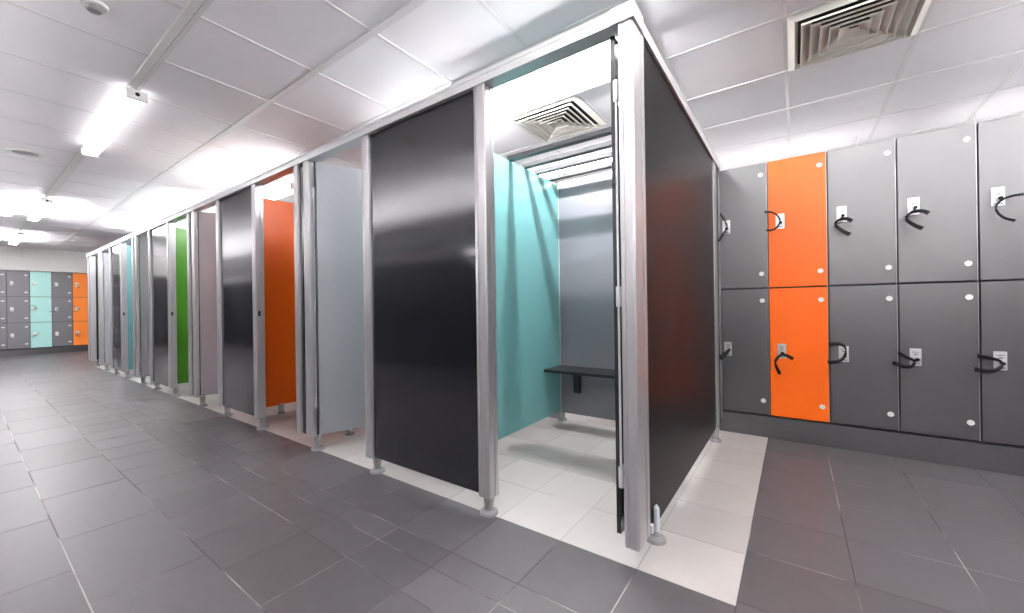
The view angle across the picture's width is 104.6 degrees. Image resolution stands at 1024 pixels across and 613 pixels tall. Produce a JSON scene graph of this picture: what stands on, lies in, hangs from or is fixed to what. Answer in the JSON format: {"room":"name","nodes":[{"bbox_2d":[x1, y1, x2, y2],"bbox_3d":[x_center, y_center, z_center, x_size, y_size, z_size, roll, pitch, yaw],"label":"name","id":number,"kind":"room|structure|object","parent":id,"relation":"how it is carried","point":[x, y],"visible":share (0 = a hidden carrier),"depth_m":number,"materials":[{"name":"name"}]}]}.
{"room":"changing room","nodes":[
{"label":"changing room","id":0,"kind":"room"},
{"bbox_2d":[0,246,97,273],"bbox_3d":[-10.548,-0.118,9.824,0.650,2.400,8.100,-1,0,35],"label":"wall","id":1,"kind":"structure","parent":0,"point":[11,258],"depth_m":9.04,"materials":[{"name":"white paint"}]},
{"bbox_2d":[0,351,1023,612],"bbox_3d":[-3.292,1.018,4.663,17.130,0.080,8.100,-1,0,35],"label":"floor","id":2,"kind":"structure","parent":0,"point":[118,494],"depth_m":1.70,"materials":[{"name":"tile"}]},
{"bbox_2d":[0,270,6,349],"bbox_3d":[-11.252,0.082,8.599,0.480,1.734,0.321,-1,0,35],"label":"locker","id":3,"kind":"object","parent":2,"relation":"on","point":[3,314],"visible":1,"depth_m":8.57,"materials":[{"name":"grey laminate"}]},
{"bbox_2d":[6,270,29,349],"bbox_3d":[-11.064,0.080,8.863,0.480,1.734,0.321,-1,0,35],"label":"locker","id":4,"kind":"object","parent":2,"relation":"on","point":[17,282],"visible":0.99,"depth_m":8.74,"materials":[{"name":"grey laminate"}]},
{"bbox_2d":[29,271,51,348],"bbox_3d":[-10.877,0.077,9.126,0.480,1.734,0.321,-1,0,35],"label":"locker","id":5,"kind":"object","parent":2,"relation":"on","point":[39,282],"visible":0.99,"depth_m":9.00,"materials":[{"name":"green laminate"}]},
{"bbox_2d":[0,345,87,356],"bbox_3d":[-10.888,1.016,9.143,0.420,0.140,1.617,-1,0,35],"label":"plinth","id":6,"kind":"object","parent":2,"relation":"on","point":[16,352],"visible":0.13,"depth_m":9.03,"materials":[{"name":"grey laminate"}]},
{"bbox_2d":[51,272,72,346],"bbox_3d":[-10.689,0.074,9.389,0.480,1.734,0.321,-1,0,35],"label":"locker","id":7,"kind":"object","parent":2,"relation":"on","point":[62,319],"visible":0.98,"depth_m":9.26,"materials":[{"name":"grey plastic"}]},
{"bbox_2d":[72,273,87,345],"bbox_3d":[-10.501,0.072,9.653,0.480,1.734,0.321,-1,0,35],"label":"locker","id":8,"kind":"object","parent":2,"relation":"on","point":[79,292],"visible":0.61,"depth_m":9.50,"materials":[{"name":"orange laminate"}]},
{"bbox_2d":[87,256,99,366],"bbox_3d":[-7.258,0.086,6.869,0.292,1.898,0.104,-1,0,35],"label":"panel","id":9,"kind":"object","parent":2,"relation":"on","point":[91,266],"visible":1,"depth_m":6.78,"materials":[{"name":"grey laminate"}]},
{"bbox_2d":[95,256,98,360],"bbox_3d":[-6.763,0.072,7.454,0.076,1.912,1.526,-1,0,35],"label":"wall","id":10,"kind":"structure","parent":2,"relation":"on","point":[96,257],"depth_m":6.86,"materials":[{"name":"black laminate"}]},
{"bbox_2d":[98,251,109,370],"bbox_3d":[-6.565,0.076,6.375,0.235,1.898,0.104,-1,0,35],"label":"panel","id":11,"kind":"object","parent":2,"relation":"on","point":[100,254],"visible":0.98,"depth_m":6.29,"materials":[{"name":"silver metal"}]},
{"bbox_2d":[102,252,109,363],"bbox_3d":[-6.219,0.017,6.439,0.614,1.770,0.039,-1,0,-35],"label":"door","id":12,"kind":"structure","parent":11,"relation":"attached to","point":[105,264],"depth_m":6.28,"materials":[{"name":"grey laminate"}]},
{"bbox_2d":[109,242,131,378],"bbox_3d":[-5.694,0.063,5.754,0.749,1.898,0.104,-1,0,35],"label":"panel","id":13,"kind":"object","parent":2,"relation":"on","point":[118,309],"visible":1,"depth_m":5.66,"materials":[{"name":"grey laminate"}]},
{"bbox_2d":[127,245,132,369],"bbox_3d":[-5.255,0.050,6.378,0.081,1.912,1.526,-1,0,35],"label":"wall","id":14,"kind":"structure","parent":2,"relation":"on","point":[129,252],"depth_m":5.84,"materials":[{"name":"teal laminate"}]},
{"bbox_2d":[131,236,147,384],"bbox_3d":[-4.832,0.051,5.140,0.233,1.898,0.104,-1,0,35],"label":"panel","id":15,"kind":"object","parent":2,"relation":"on","point":[134,240],"visible":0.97,"depth_m":5.05,"materials":[{"name":"silver metal"}]},
{"bbox_2d":[138,237,149,375],"bbox_3d":[-4.484,-0.008,5.213,0.634,1.770,0.039,-1,0,-35],"label":"door","id":16,"kind":"structure","parent":15,"relation":"attached to","point":[143,241],"depth_m":5.05,"materials":[{"name":"grey laminate"}]},
{"bbox_2d":[148,222,180,396],"bbox_3d":[-3.983,0.039,4.534,0.803,1.898,0.104,-1,0,35],"label":"panel","id":17,"kind":"object","parent":2,"relation":"on","point":[161,239],"visible":1,"depth_m":4.44,"materials":[{"name":"grey laminate"}]},
{"bbox_2d":[175,227,188,383],"bbox_3d":[-3.545,0.026,5.159,0.081,1.912,1.526,-1,0,35],"label":"wall","id":18,"kind":"structure","parent":2,"relation":"on","point":[181,233],"depth_m":4.67,"materials":[{"name":"green laminate"}]},
{"bbox_2d":[186,211,207,406],"bbox_3d":[-3.102,0.026,3.906,0.223,1.898,0.104,-1,0,35],"label":"panel","id":19,"kind":"object","parent":2,"relation":"on","point":[192,250],"visible":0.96,"depth_m":3.83,"materials":[{"name":"silver metal"}]},
{"bbox_2d":[197,211,217,395],"bbox_3d":[-2.761,-0.033,3.985,0.634,1.770,0.039,-1,0,-35],"label":"door","id":20,"kind":"structure","parent":19,"relation":"attached to","point":[206,221],"depth_m":3.84,"materials":[{"name":"grey laminate"}]},
{"bbox_2d":[215,184,268,429],"bbox_3d":[-2.255,0.014,3.302,0.806,1.898,0.104,-1,0,35],"label":"panel","id":21,"kind":"object","parent":2,"relation":"on","point":[239,216],"visible":1,"depth_m":3.22,"materials":[{"name":"grey laminate"}]},
{"bbox_2d":[263,198,295,413],"bbox_3d":[-1.819,0.001,3.929,0.081,1.912,1.526,-1,0,35],"label":"wall","id":22,"kind":"structure","parent":2,"relation":"on","point":[278,216],"depth_m":3.55,"materials":[{"name":"orange laminate"}]},
{"bbox_2d":[293,160,324,450],"bbox_3d":[-1.363,0.001,2.667,0.212,1.898,0.104,-1,0,35],"label":"panel","id":23,"kind":"object","parent":2,"relation":"on","point":[303,175],"visible":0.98,"depth_m":2.60,"materials":[{"name":"silver metal"}]},
{"bbox_2d":[313,161,364,434],"bbox_3d":[-1.018,-0.057,2.742,0.634,1.770,0.039,-1,0,-35],"label":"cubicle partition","id":24,"kind":"structure","parent":23,"relation":"attached to","point":[337,190],"depth_m":2.64,"materials":[{"name":"grey laminate"}]},
{"bbox_2d":[345,429,354,435],"bbox_3d":[-0.952,-0.011,3.310,0.076,1.912,1.526,-1,0,35],"label":"wall","id":25,"kind":"structure","parent":2,"relation":"on","point":[349,432],"depth_m":2.92,"materials":[{"name":"grey laminate"}]},
{"bbox_2d":[361,83,498,517],"bbox_3d":[-0.448,-0.012,2.014,0.914,1.898,0.104,-1,0,35],"label":"panel","id":26,"kind":"object","parent":2,"relation":"on","point":[428,188],"visible":1,"depth_m":1.92,"materials":[{"name":"grey laminate"}]},
{"bbox_2d":[86,0,719,256],"bbox_3d":[-2.958,-0.951,4.892,9.624,0.056,1.909,-1,0,35],"label":"rail","id":27,"kind":"object","parent":26,"relation":"on","point":[595,32],"visible":0.77,"depth_m":1.76,"materials":[{"name":"silver metal"}]},
{"bbox_2d":[494,153,566,439],"bbox_3d":[-0.020,-0.024,2.646,0.081,1.912,1.526,-1,0,35],"label":"wall","id":28,"kind":"structure","parent":2,"relation":"on","point":[528,327],"depth_m":2.80,"materials":[{"name":"teal laminate"}]},
{"bbox_2d":[507,126,610,161],"bbox_3d":[0.422,-1.003,2.364,1.094,0.030,0.042,-1,0,35],"label":"bar","id":29,"kind":"object","parent":28,"relation":"on","point":[604,132],"visible":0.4,"depth_m":2.43,"materials":[{"name":"metal"}]},
{"bbox_2d":[522,140,611,168],"bbox_3d":[0.527,-1.004,2.511,1.094,0.030,0.042,-1,0,35],"label":"bar","id":30,"kind":"object","parent":28,"relation":"on","point":[608,144],"visible":0.44,"depth_m":2.60,"materials":[{"name":"metal"}]},
{"bbox_2d":[534,151,611,174],"bbox_3d":[0.624,-1.005,2.647,1.094,0.030,0.042,-1,0,35],"label":"bar","id":31,"kind":"object","parent":28,"relation":"on","point":[607,155],"visible":0.36,"depth_m":2.76,"materials":[{"name":"metal"}]},
{"bbox_2d":[547,162,611,181],"bbox_3d":[0.733,-1.007,2.800,1.094,0.030,0.042,-1,0,35],"label":"bar","id":32,"kind":"object","parent":28,"relation":"on","point":[600,167],"visible":0.28,"depth_m":2.94,"materials":[{"name":"metal"}]},
{"bbox_2d":[558,171,614,420],"bbox_3d":[0.829,-0.080,2.894,1.070,1.850,0.024,-1,0,35],"label":"panel","id":33,"kind":"object","parent":28,"relation":"attached to","point":[585,203],"visible":0.44,"depth_m":3.06,"materials":[{"name":"grey laminate"}]},
{"bbox_2d":[544,365,614,392],"bbox_3d":[0.755,0.569,2.776,1.078,0.205,0.263,-1,0,35],"label":"bench","id":34,"kind":"object","parent":33,"relation":"attached to","point":[577,372],"visible":0.52,"depth_m":2.92,"materials":[{"name":"black laminate"}]},
{"bbox_2d":[618,19,722,550],"bbox_3d":[0.957,-0.031,2.122,0.085,1.898,1.912,-1,0,35],"label":"end panel","id":35,"kind":"object","parent":2,"relation":"on","point":[670,205],"visible":1,"depth_m":1.61,"materials":[{"name":"grey laminate"}]},
{"bbox_2d":[610,36,624,533],"bbox_3d":[0.543,-0.080,1.640,0.032,1.770,0.614,-1,0,35],"label":"door","id":36,"kind":"structure","parent":35,"relation":"attached to","point":[613,41],"depth_m":1.41,"materials":[{"name":"grey laminate"}]},
{"bbox_2d":[719,162,770,415],"bbox_3d":[1.772,-0.118,3.012,0.321,1.753,0.520,-1,0,35],"label":"locker","id":37,"kind":"object","parent":2,"relation":"on","point":[743,197],"visible":0.82,"depth_m":2.80,"materials":[{"name":"grey laminate"}]},
{"bbox_2d":[718,213,727,241],"bbox_3d":[1.513,-0.566,2.836,0.087,0.205,0.022,-1,0,-24],"label":"wristband","id":38,"kind":"object","parent":37,"relation":"hanging from","point":[726,228],"visible":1,"depth_m":2.83,"materials":[{"name":"black rubber"}]},
{"bbox_2d":[719,348,730,359],"bbox_3d":[1.527,0.343,2.845,0.086,0.084,0.023,-1,0,-6],"label":"wristband","id":39,"kind":"object","parent":37,"relation":"hanging from","point":[723,355],"visible":1,"depth_m":2.84,"materials":[{"name":"black rubber"}]},
{"bbox_2d":[767,151,829,422],"bbox_3d":[2.034,-0.121,2.825,0.321,1.753,0.520,-1,0,35],"label":"locker","id":40,"kind":"object","parent":2,"relation":"on","point":[796,186],"visible":0.9,"depth_m":2.62,"materials":[{"name":"orange laminate"}]},
{"bbox_2d":[764,211,781,230],"bbox_3d":[1.753,-0.571,2.653,0.129,0.139,0.022,-1,0,-10],"label":"wristband","id":41,"kind":"object","parent":40,"relation":"hanging from","point":[780,221],"visible":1,"depth_m":2.65,"materials":[{"name":"black rubber"}]},
{"bbox_2d":[774,352,793,374],"bbox_3d":[1.796,0.379,2.622,0.068,0.147,0.107,-1,0,0],"label":"wristband","id":42,"kind":"object","parent":40,"relation":"hanging from","point":[782,353],"visible":1,"depth_m":2.64,"materials":[{"name":"black rubber"}]},
{"bbox_2d":[826,138,898,431],"bbox_3d":[2.296,-0.125,2.638,0.321,1.753,0.520,-1,0,35],"label":"locker","id":43,"kind":"object","parent":2,"relation":"on","point":[860,179],"visible":0.89,"depth_m":2.44,"materials":[{"name":"grey laminate"}]},
{"bbox_2d":[828,342,846,363],"bbox_3d":[2.034,0.290,2.472,0.115,0.133,0.024,-1,0,-3],"label":"wristband","id":44,"kind":"object","parent":43,"relation":"hanging from","point":[834,343],"visible":1,"depth_m":2.47,"materials":[{"name":"black rubber"}]},
{"bbox_2d":[834,214,853,235],"bbox_3d":[2.044,-0.503,2.443,0.060,0.149,0.092,-1,0,11],"label":"wristband","id":45,"kind":"object","parent":43,"relation":"hanging from","point":[850,220],"visible":1,"depth_m":2.44,"materials":[{"name":"black rubber"}]},
{"bbox_2d":[719,410,1023,475],"bbox_3d":[2.317,0.826,2.648,1.610,0.146,0.494,-1,0,35],"label":"plinth","id":46,"kind":"object","parent":2,"relation":"on","point":[1006,459],"visible":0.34,"depth_m":2.39,"materials":[{"name":"grey laminate"}]},
{"bbox_2d":[895,123,980,441],"bbox_3d":[2.559,-0.129,2.451,0.321,1.753,0.520,-1,0,35],"label":"locker","id":47,"kind":"object","parent":2,"relation":"on","point":[938,290],"visible":0.91,"depth_m":2.25,"materials":[{"name":"grey laminate"}]},
{"bbox_2d":[892,351,919,367],"bbox_3d":[2.280,0.307,2.289,0.148,0.100,0.022,-1,0,2],"label":"wristband","id":48,"kind":"object","parent":47,"relation":"hanging from","point":[899,353],"visible":1,"depth_m":2.29,"materials":[{"name":"black rubber"}]},
{"bbox_2d":[905,206,929,229],"bbox_3d":[2.303,-0.505,2.253,0.061,0.152,0.101,-1,0,13],"label":"wristband","id":49,"kind":"object","parent":47,"relation":"hanging from","point":[915,210],"visible":1,"depth_m":2.26,"materials":[{"name":"black rubber"}]},
{"bbox_2d":[976,114,1023,446],"bbox_3d":[2.821,-0.133,2.264,0.321,1.753,0.520,-1,0,35],"label":"locker","id":50,"kind":"object","parent":2,"relation":"on","point":[999,142],"visible":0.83,"depth_m":2.12,"materials":[{"name":"grey laminate"}]},
{"bbox_2d":[974,354,1005,372],"bbox_3d":[2.542,0.302,2.102,0.148,0.101,0.024,-1,0,3],"label":"wristband","id":51,"kind":"object","parent":50,"relation":"hanging from","point":[1001,362],"visible":1,"depth_m":2.10,"materials":[{"name":"black rubber"}]},
{"bbox_2d":[995,193,1023,221],"bbox_3d":[2.580,-0.510,2.058,0.042,0.149,0.108,-1,0,5],"label":"wristband","id":52,"kind":"object","parent":50,"relation":"hanging from","point":[1001,198],"visible":1,"depth_m":2.07,"materials":[{"name":"black rubber"}]},
{"bbox_2d":[0,0,1023,251],"bbox_3d":[-3.327,-1.480,4.664,17.430,0.124,8.400,-1,0,35],"label":"ceiling","id":53,"kind":"structure","parent":0,"point":[244,89],"depth_m":2.58,"materials":[{"name":"white tile"}]},
{"bbox_2d":[0,211,14,215],"bbox_3d":[-7.389,-1.347,5.743,0.220,0.033,0.220,-1,0,35],"label":"recessed light","id":54,"kind":"object","parent":53,"relation":"in","point":[1,212],"visible":1,"depth_m":5.74,"materials":[{"name":"white plastic"}]},
{"bbox_2d":[9,232,24,244],"bbox_3d":[-9.347,-1.280,7.471,1.612,0.064,0.104,-1,0,35],"label":"light","id":55,"kind":"object","parent":53,"relation":"attached to","point":[18,236],"visible":1,"depth_m":7.32,"materials":[{"name":"white plastic"}]},
{"bbox_2d":[5,148,45,157],"bbox_3d":[-4.445,-1.397,3.620,0.236,0.016,0.236,-1,0,35],"label":"ceiling speaker","id":56,"kind":"object","parent":53,"relation":"attached to","point":[17,151],"visible":1,"depth_m":3.60,"materials":[{"name":"white plastic"}]},
{"bbox_2d":[12,150,38,156],"bbox_3d":[-4.445,-1.396,3.620,0.164,0.013,0.164,-1,0,35],"label":"grille","id":57,"kind":"object","parent":56,"relation":"attached to","point":[17,152],"depth_m":3.61,"materials":[{"name":"metal"}]},
{"bbox_2d":[28,198,53,220],"bbox_3d":[-6.494,-1.321,5.444,1.612,0.064,0.104,-1,0,35],"label":"light","id":58,"kind":"object","parent":53,"relation":"attached to","point":[44,204],"visible":1,"depth_m":5.30,"materials":[{"name":"white plastic"}]},
{"bbox_2d":[79,0,108,14],"bbox_3d":[-1.988,-1.421,1.884,0.100,0.039,0.100,-1,0,35],"label":"smoke detector","id":59,"kind":"object","parent":53,"relation":"attached to","point":[96,7],"visible":1,"depth_m":1.87,"materials":[{"name":"white plastic"}]},
{"bbox_2d":[7,0,202,246],"bbox_3d":[-4.110,-1.406,3.737,16.930,0.008,0.034,-1,0,35],"label":"trunking","id":60,"kind":"object","parent":53,"relation":"attached to","point":[192,5],"visible":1,"depth_m":2.34,"materials":[{"name":"white plastic"}]},
{"bbox_2d":[81,87,147,157],"bbox_3d":[-3.094,-1.371,3.047,1.612,0.064,0.104,-1,0,35],"label":"light","id":61,"kind":"object","parent":53,"relation":"attached to","point":[132,100],"visible":1,"depth_m":2.89,"materials":[{"name":"white plastic"}]},
{"bbox_2d":[263,175,292,199],"bbox_3d":[-2.752,-1.276,4.317,1.612,0.308,0.104,-1,0,35],"label":"light","id":62,"kind":"object","parent":53,"relation":"attached to","point":[286,190],"visible":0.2,"depth_m":3.98,"materials":[{"name":"white plastic"}]},
{"bbox_2d":[263,186,292,199],"bbox_3d":[-2.752,-1.144,4.319,1.560,0.032,0.100,-1,0,35],"label":"diffuser","id":63,"kind":"object","parent":62,"relation":"attached to","point":[286,190],"depth_m":4.01,"materials":[{"name":"white plastic"}]},
{"bbox_2d":[450,10,617,119],"bbox_3d":[0.252,-1.437,2.490,1.200,0.066,0.580,-1,0,35],"label":"recessed light","id":64,"kind":"object","parent":53,"relation":"in","point":[588,69],"visible":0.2,"depth_m":2.56,"materials":[{"name":"white plastic"}]},
{"bbox_2d":[493,37,617,117],"bbox_3d":[0.251,-1.463,2.490,1.170,0.013,0.550,-1,0,35],"label":"diffuser","id":65,"kind":"object","parent":64,"relation":"attached to","point":[598,75],"depth_m":2.58,"materials":[{"name":"white plastic"}]},
{"bbox_2d":[508,95,606,141],"bbox_3d":[0.365,-1.454,3.134,0.576,0.038,0.576,-1,0,35],"label":"ceiling vent","id":66,"kind":"object","parent":53,"relation":"in","point":[568,116],"visible":0.98,"depth_m":3.09,"materials":[{"name":"white metal"}]},
{"bbox_2d":[539,158,611,178],"bbox_3d":[0.844,-1.444,4.024,1.552,0.064,0.104,-1,0,35],"label":"light","id":67,"kind":"object","parent":53,"relation":"attached to","point":[545,176],"visible":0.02,"depth_m":4.09,"materials":[{"name":"white plastic"}]},
{"bbox_2d":[787,0,931,70],"bbox_3d":[1.814,-1.475,2.101,0.576,0.038,0.576,-1,0,35],"label":"ceiling vent","id":68,"kind":"object","parent":53,"relation":"in","point":[837,28],"visible":1,"depth_m":2.09,"materials":[{"name":"white metal"}]},
{"bbox_2d":[549,412,559,418],"bbox_3d":[-3.219,0.020,5.832,8.855,1.915,0.015,-1,0,35],"label":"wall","id":69,"kind":"structure","parent":0,"point":[556,415],"depth_m":3.28,"materials":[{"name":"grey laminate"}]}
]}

